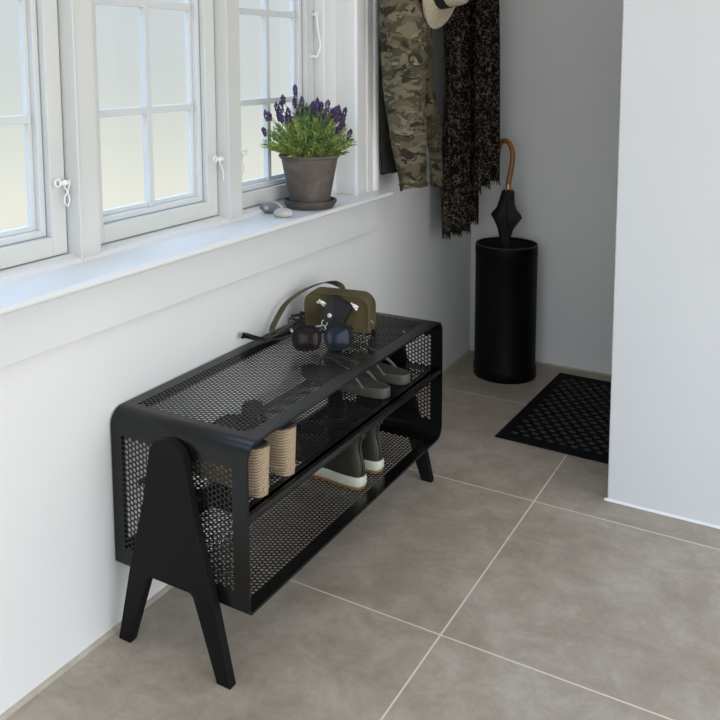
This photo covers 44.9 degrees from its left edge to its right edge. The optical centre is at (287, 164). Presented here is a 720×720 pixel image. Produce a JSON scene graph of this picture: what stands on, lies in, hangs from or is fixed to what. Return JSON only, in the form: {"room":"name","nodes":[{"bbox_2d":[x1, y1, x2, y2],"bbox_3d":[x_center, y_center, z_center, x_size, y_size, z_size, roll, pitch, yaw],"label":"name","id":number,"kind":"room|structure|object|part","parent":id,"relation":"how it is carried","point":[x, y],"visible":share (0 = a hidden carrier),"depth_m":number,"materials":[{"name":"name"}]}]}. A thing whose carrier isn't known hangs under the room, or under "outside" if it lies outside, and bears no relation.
{"room":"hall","nodes":[
{"label":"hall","id":0,"kind":"room"},
{"bbox_2d":[0,25,470,714],"bbox_3d":[-0.658,-0.226,1.210,0.133,2.420,5.000,4,8,32],"label":"wall","id":1,"kind":"structure","parent":0,"point":[63,586],"depth_m":1.66,"materials":[{"name":"white paint"}]},
{"bbox_2d":[0,0,100,268],"bbox_3d":[-0.528,-0.400,1.429,0.088,1.210,0.471,4,8,32],"label":"window","id":2,"kind":"structure","parent":1,"relation":"in","point":[45,234],"depth_m":1.60,"materials":[{"name":"white paint"}]},
{"bbox_2d":[0,198,283,283],"bbox_3d":[-0.290,0.162,1.858,0.088,0.039,1.340,4,8,32],"label":"trim","id":3,"kind":"structure","parent":1,"relation":"attached to","point":[21,271],"depth_m":1.74,"materials":[{"name":"white wood"}]},
{"bbox_2d":[92,0,223,243],"bbox_3d":[-0.285,-0.447,1.805,0.066,1.179,0.423,4,8,32],"label":"window","id":4,"kind":"structure","parent":1,"relation":"in","point":[201,201],"depth_m":1.94,"materials":[{"name":"white paint"}]},
{"bbox_2d":[0,200,377,368],"bbox_3d":[-0.206,0.228,1.816,0.025,0.103,1.706,4,8,32],"label":"trim","id":5,"kind":"structure","parent":1,"relation":"attached to","point":[29,332],"depth_m":1.73,"materials":[{"name":"white wood"}]},
{"bbox_2d":[0,190,393,315],"bbox_3d":[-0.230,0.174,1.768,0.126,0.015,1.792,4,8,32],"label":"window sill","id":6,"kind":"structure","parent":1,"relation":"attached to","point":[20,294],"depth_m":1.67,"materials":[{"name":"white wood"}]},
{"bbox_2d":[260,200,285,212],"bbox_3d":[-0.035,0.105,2.143,0.066,0.031,0.042,0,7,8],"label":"pebble","id":7,"kind":"object","parent":6,"relation":"on","point":[271,206],"visible":0.77,"depth_m":2.13,"materials":[{"name":"grey stone"}]},
{"bbox_2d":[273,208,292,217],"bbox_3d":[-0.010,0.116,2.081,0.048,0.022,0.033,0,7,3],"label":"pebble","id":8,"kind":"object","parent":6,"relation":"on","point":[281,212],"visible":1,"depth_m":2.07,"materials":[{"name":"white stone"}]},
{"bbox_2d":[283,196,336,209],"bbox_3d":[0.058,0.099,2.224,0.138,0.021,0.138,4,8,32],"label":"saucer","id":9,"kind":"object","parent":6,"relation":"on","point":[291,205],"visible":0.72,"depth_m":2.17,"materials":[{"name":"ceramic"}]},
{"bbox_2d":[258,84,357,202],"bbox_3d":[0.056,-0.052,2.202,0.242,0.308,0.255,2,7,22],"label":"lavender","id":10,"kind":"object","parent":9,"relation":"on","point":[309,150],"visible":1,"depth_m":2.16,"materials":[{"name":"plant"}]},
{"bbox_2d":[0,350,471,719],"bbox_3d":[-0.584,0.956,1.308,0.009,0.006,4.760,4,8,32],"label":"baseboard","id":11,"kind":"structure","parent":1,"relation":"attached to","point":[67,666],"depth_m":1.62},
{"bbox_2d":[213,0,320,221],"bbox_3d":[-0.057,-0.490,2.160,0.088,1.210,0.448,4,8,32],"label":"window","id":12,"kind":"structure","parent":1,"relation":"in","point":[256,191],"depth_m":2.08,"materials":[{"name":"white paint"}]},
{"bbox_2d":[313,0,354,194],"bbox_3d":[0.106,-0.520,2.362,0.144,1.222,0.079,4,8,32],"label":"trim","id":13,"kind":"structure","parent":1,"relation":"attached to","point":[334,68],"depth_m":2.38,"materials":[{"name":"white wood"}]},
{"bbox_2d":[355,0,378,194],"bbox_3d":[0.214,-0.581,2.392,0.030,1.330,0.122,4,8,32],"label":"trim","id":14,"kind":"structure","parent":1,"relation":"attached to","point":[366,11],"depth_m":2.43,"materials":[{"name":"white wood"}]},
{"bbox_3d":[0.478,-0.731,2.747,0.078,0.070,0.700,4,8,32],"label":"coat rack","id":15,"kind":"object","parent":1,"relation":"attached to","visible":0},
{"bbox_2d":[378,0,443,190],"bbox_3d":[0.362,-0.314,2.546,0.144,0.815,0.444,1,7,18],"label":"jacket","id":16,"kind":"object","parent":15,"relation":"hanging from","point":[410,122],"visible":0.98,"depth_m":2.40,"materials":[{"name":"fabric"}]},
{"bbox_2d":[422,0,468,28],"bbox_3d":[0.449,-0.516,2.388,0.103,0.280,0.258,4,8,32],"label":"straw hat","id":17,"kind":"object","parent":15,"relation":"hanging from","point":[437,13],"visible":1,"depth_m":2.39,"materials":[{"name":"beige"}]},
{"bbox_2d":[441,0,500,239],"bbox_3d":[0.618,-0.237,2.869,0.121,0.973,0.345,4,8,32],"label":"scarf","id":18,"kind":"object","parent":15,"relation":"hanging from","point":[471,129],"visible":0.95,"depth_m":2.85,"materials":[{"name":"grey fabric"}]},
{"bbox_3d":[0.550,-0.236,2.828,0.047,0.953,0.202,4,8,32],"label":"scarf panel","id":19,"kind":"part","parent":18,"relation":"part of","materials":[{"name":"black fabric"}]},
{"bbox_3d":[0.610,-0.260,2.923,0.043,0.940,0.258,4,8,32],"label":"scarf panel","id":20,"kind":"part","parent":18,"relation":"part of","materials":[{"name":"black fabric"}]},
{"bbox_3d":[0.655,-0.320,2.855,0.049,0.795,0.208,4,8,32],"label":"scarf panel","id":21,"kind":"part","parent":18,"relation":"part of","materials":[{"name":"black fabric"}]},
{"bbox_2d":[279,153,339,202],"bbox_3d":[0.057,0.037,2.217,0.157,0.129,0.157,4,8,32],"label":"clay pot","id":22,"kind":"object","parent":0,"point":[309,177],"depth_m":2.16,"materials":[{"name":"grey ceramic"}]},
{"bbox_2d":[5,352,719,719],"bbox_3d":[0.634,1.054,0.536,3.165,0.040,5.000,4,8,32],"label":"floor","id":23,"kind":"structure","parent":0,"point":[505,585],"depth_m":1.72,"materials":[{"name":"tile"}]},
{"bbox_2d":[111,312,442,689],"bbox_3d":[0.032,0.652,1.949,0.318,0.447,0.907,4,8,32],"label":"bench","id":24,"kind":"object","parent":23,"relation":"on","point":[169,546],"visible":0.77,"depth_m":1.66,"materials":[{"name":"black metal"}]},
{"bbox_3d":[-0.211,0.707,1.581,0.266,0.430,0.019,4,8,32],"label":"leg frame","id":25,"kind":"part","parent":24,"relation":"part of","materials":[{"name":"black metal"}]},
{"bbox_2d":[190,417,269,497],"bbox_3d":[-0.122,0.535,1.644,0.077,0.116,0.240,-7,9,-43],"label":"wedge espadrille","id":26,"kind":"object","parent":24,"relation":"on","point":[258,463],"visible":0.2,"depth_m":1.56,"materials":[{"name":"wicker"}]},
{"bbox_2d":[212,400,295,476],"bbox_3d":[-0.071,0.525,1.726,0.077,0.116,0.240,-7,9,-43],"label":"wedge espadrille","id":27,"kind":"object","parent":24,"relation":"on","point":[282,442],"visible":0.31,"depth_m":1.64,"materials":[{"name":"wicker"}]},
{"bbox_2d":[138,353,439,515],"bbox_3d":[0.054,0.560,1.923,0.254,0.001,0.859,4,8,32],"label":"shelf","id":28,"kind":"object","parent":24,"relation":"attached to","point":[282,487],"depth_m":1.85,"materials":[{"name":"black metal"}]},
{"bbox_2d":[241,281,375,340],"bbox_3d":[0.033,0.360,2.120,0.350,0.092,0.189,-3,7,-18],"label":"shoulder bag","id":29,"kind":"object","parent":24,"relation":"on","point":[362,317],"visible":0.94,"depth_m":2.11,"materials":[{"name":"green fabric"}]},
{"bbox_2d":[290,324,352,351],"bbox_3d":[0.075,0.388,2.016,0.144,0.060,0.130,-1,7,-5],"label":"sunglasses","id":30,"kind":"object","parent":24,"relation":"on","point":[305,338],"visible":1,"depth_m":1.96,"materials":[{"name":"black plastic"}]},
{"bbox_2d":[295,416,366,489],"bbox_3d":[0.079,0.653,2.034,0.268,0.151,0.084,5,9,42],"label":"boot","id":31,"kind":"object","parent":24,"relation":"on","point":[347,469],"visible":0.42,"depth_m":1.97,"materials":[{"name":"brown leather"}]},
{"bbox_2d":[316,294,352,328],"bbox_3d":[0.115,0.358,2.094,0.087,0.083,0.041,2,7,24],"label":"pouch","id":32,"kind":"object","parent":24,"relation":"on","point":[337,310],"visible":0.92,"depth_m":2.09,"materials":[{"name":"black leather"}]},
{"bbox_2d":[298,402,383,473],"bbox_3d":[0.129,0.643,2.114,0.268,0.151,0.084,5,9,42],"label":"boot","id":33,"kind":"object","parent":24,"relation":"on","point":[372,452],"visible":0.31,"depth_m":2.03,"materials":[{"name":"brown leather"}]},
{"bbox_2d":[301,354,389,398],"bbox_3d":[0.136,0.503,2.099,0.262,0.068,0.086,5,9,41],"label":"shoe","id":34,"kind":"object","parent":24,"relation":"on","point":[364,386],"visible":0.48,"depth_m":2.05,"materials":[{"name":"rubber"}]},
{"bbox_2d":[323,344,409,384],"bbox_3d":[0.198,0.492,2.188,0.262,0.068,0.086,5,9,41],"label":"flip flop","id":35,"kind":"object","parent":24,"relation":"on","point":[386,373],"visible":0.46,"depth_m":2.13,"materials":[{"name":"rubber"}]},
{"bbox_3d":[0.268,0.614,2.323,0.266,0.430,0.019,4,8,32],"label":"leg frame","id":36,"kind":"part","parent":24,"relation":"part of","materials":[{"name":"black metal"}]},
{"bbox_2d":[473,237,537,383],"bbox_3d":[0.764,0.505,3.030,0.215,0.470,0.215,4,8,32],"label":"umbrella stand","id":37,"kind":"object","parent":23,"relation":"on","point":[505,279],"visible":0.97,"depth_m":2.95,"materials":[{"name":"black metal"}]},
{"bbox_2d":[491,138,521,248],"bbox_3d":[0.757,0.314,3.023,0.087,0.808,0.127,-1,7,0],"label":"umbrella","id":38,"kind":"object","parent":37,"relation":"in","point":[505,215],"visible":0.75,"depth_m":2.96,"materials":[{"name":"black fabric"}]},
{"bbox_3d":[0.757,-0.006,3.000,0.033,0.167,0.104,-2,7,-12],"label":"crook handle","id":39,"kind":"part","parent":38,"relation":"part of","materials":[{"name":"brown wood"}]},
{"bbox_2d":[495,373,610,463],"bbox_3d":[1.173,0.790,2.530,0.944,0.009,0.620,4,8,34],"label":"door mat","id":40,"kind":"object","parent":23,"relation":"on","point":[570,415],"visible":0.44,"depth_m":2.64,"materials":[{"name":"black rubber"}]},
{"bbox_2d":[470,0,622,373],"bbox_3d":[1.939,-0.401,2.432,2.912,2.420,0.120,4,8,32],"label":"wall","id":41,"kind":"structure","parent":0,"point":[560,60],"depth_m":3.04,"materials":[{"name":"white paint"}]},
{"bbox_2d":[472,350,610,375],"bbox_3d":[1.441,0.756,2.822,1.750,0.005,0.006,4,8,32],"label":"baseboard","id":42,"kind":"structure","parent":41,"relation":"attached to","point":[473,350],"depth_m":3.09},
{"bbox_2d":[607,0,719,525],"bbox_3d":[1.747,-0.299,1.486,2.209,2.400,0.111,4,8,32],"label":"wall","id":43,"kind":"structure","parent":0,"point":[664,435],"depth_m":2.03,"materials":[{"name":"paint"}]},
{"bbox_2d":[604,498,719,528],"bbox_3d":[1.728,0.897,1.577,2.215,0.005,0.005,4,8,32],"label":"baseboard","id":44,"kind":"structure","parent":43,"relation":"attached to","point":[605,499],"depth_m":2.10,"materials":[{"name":"white wood"}]}
]}

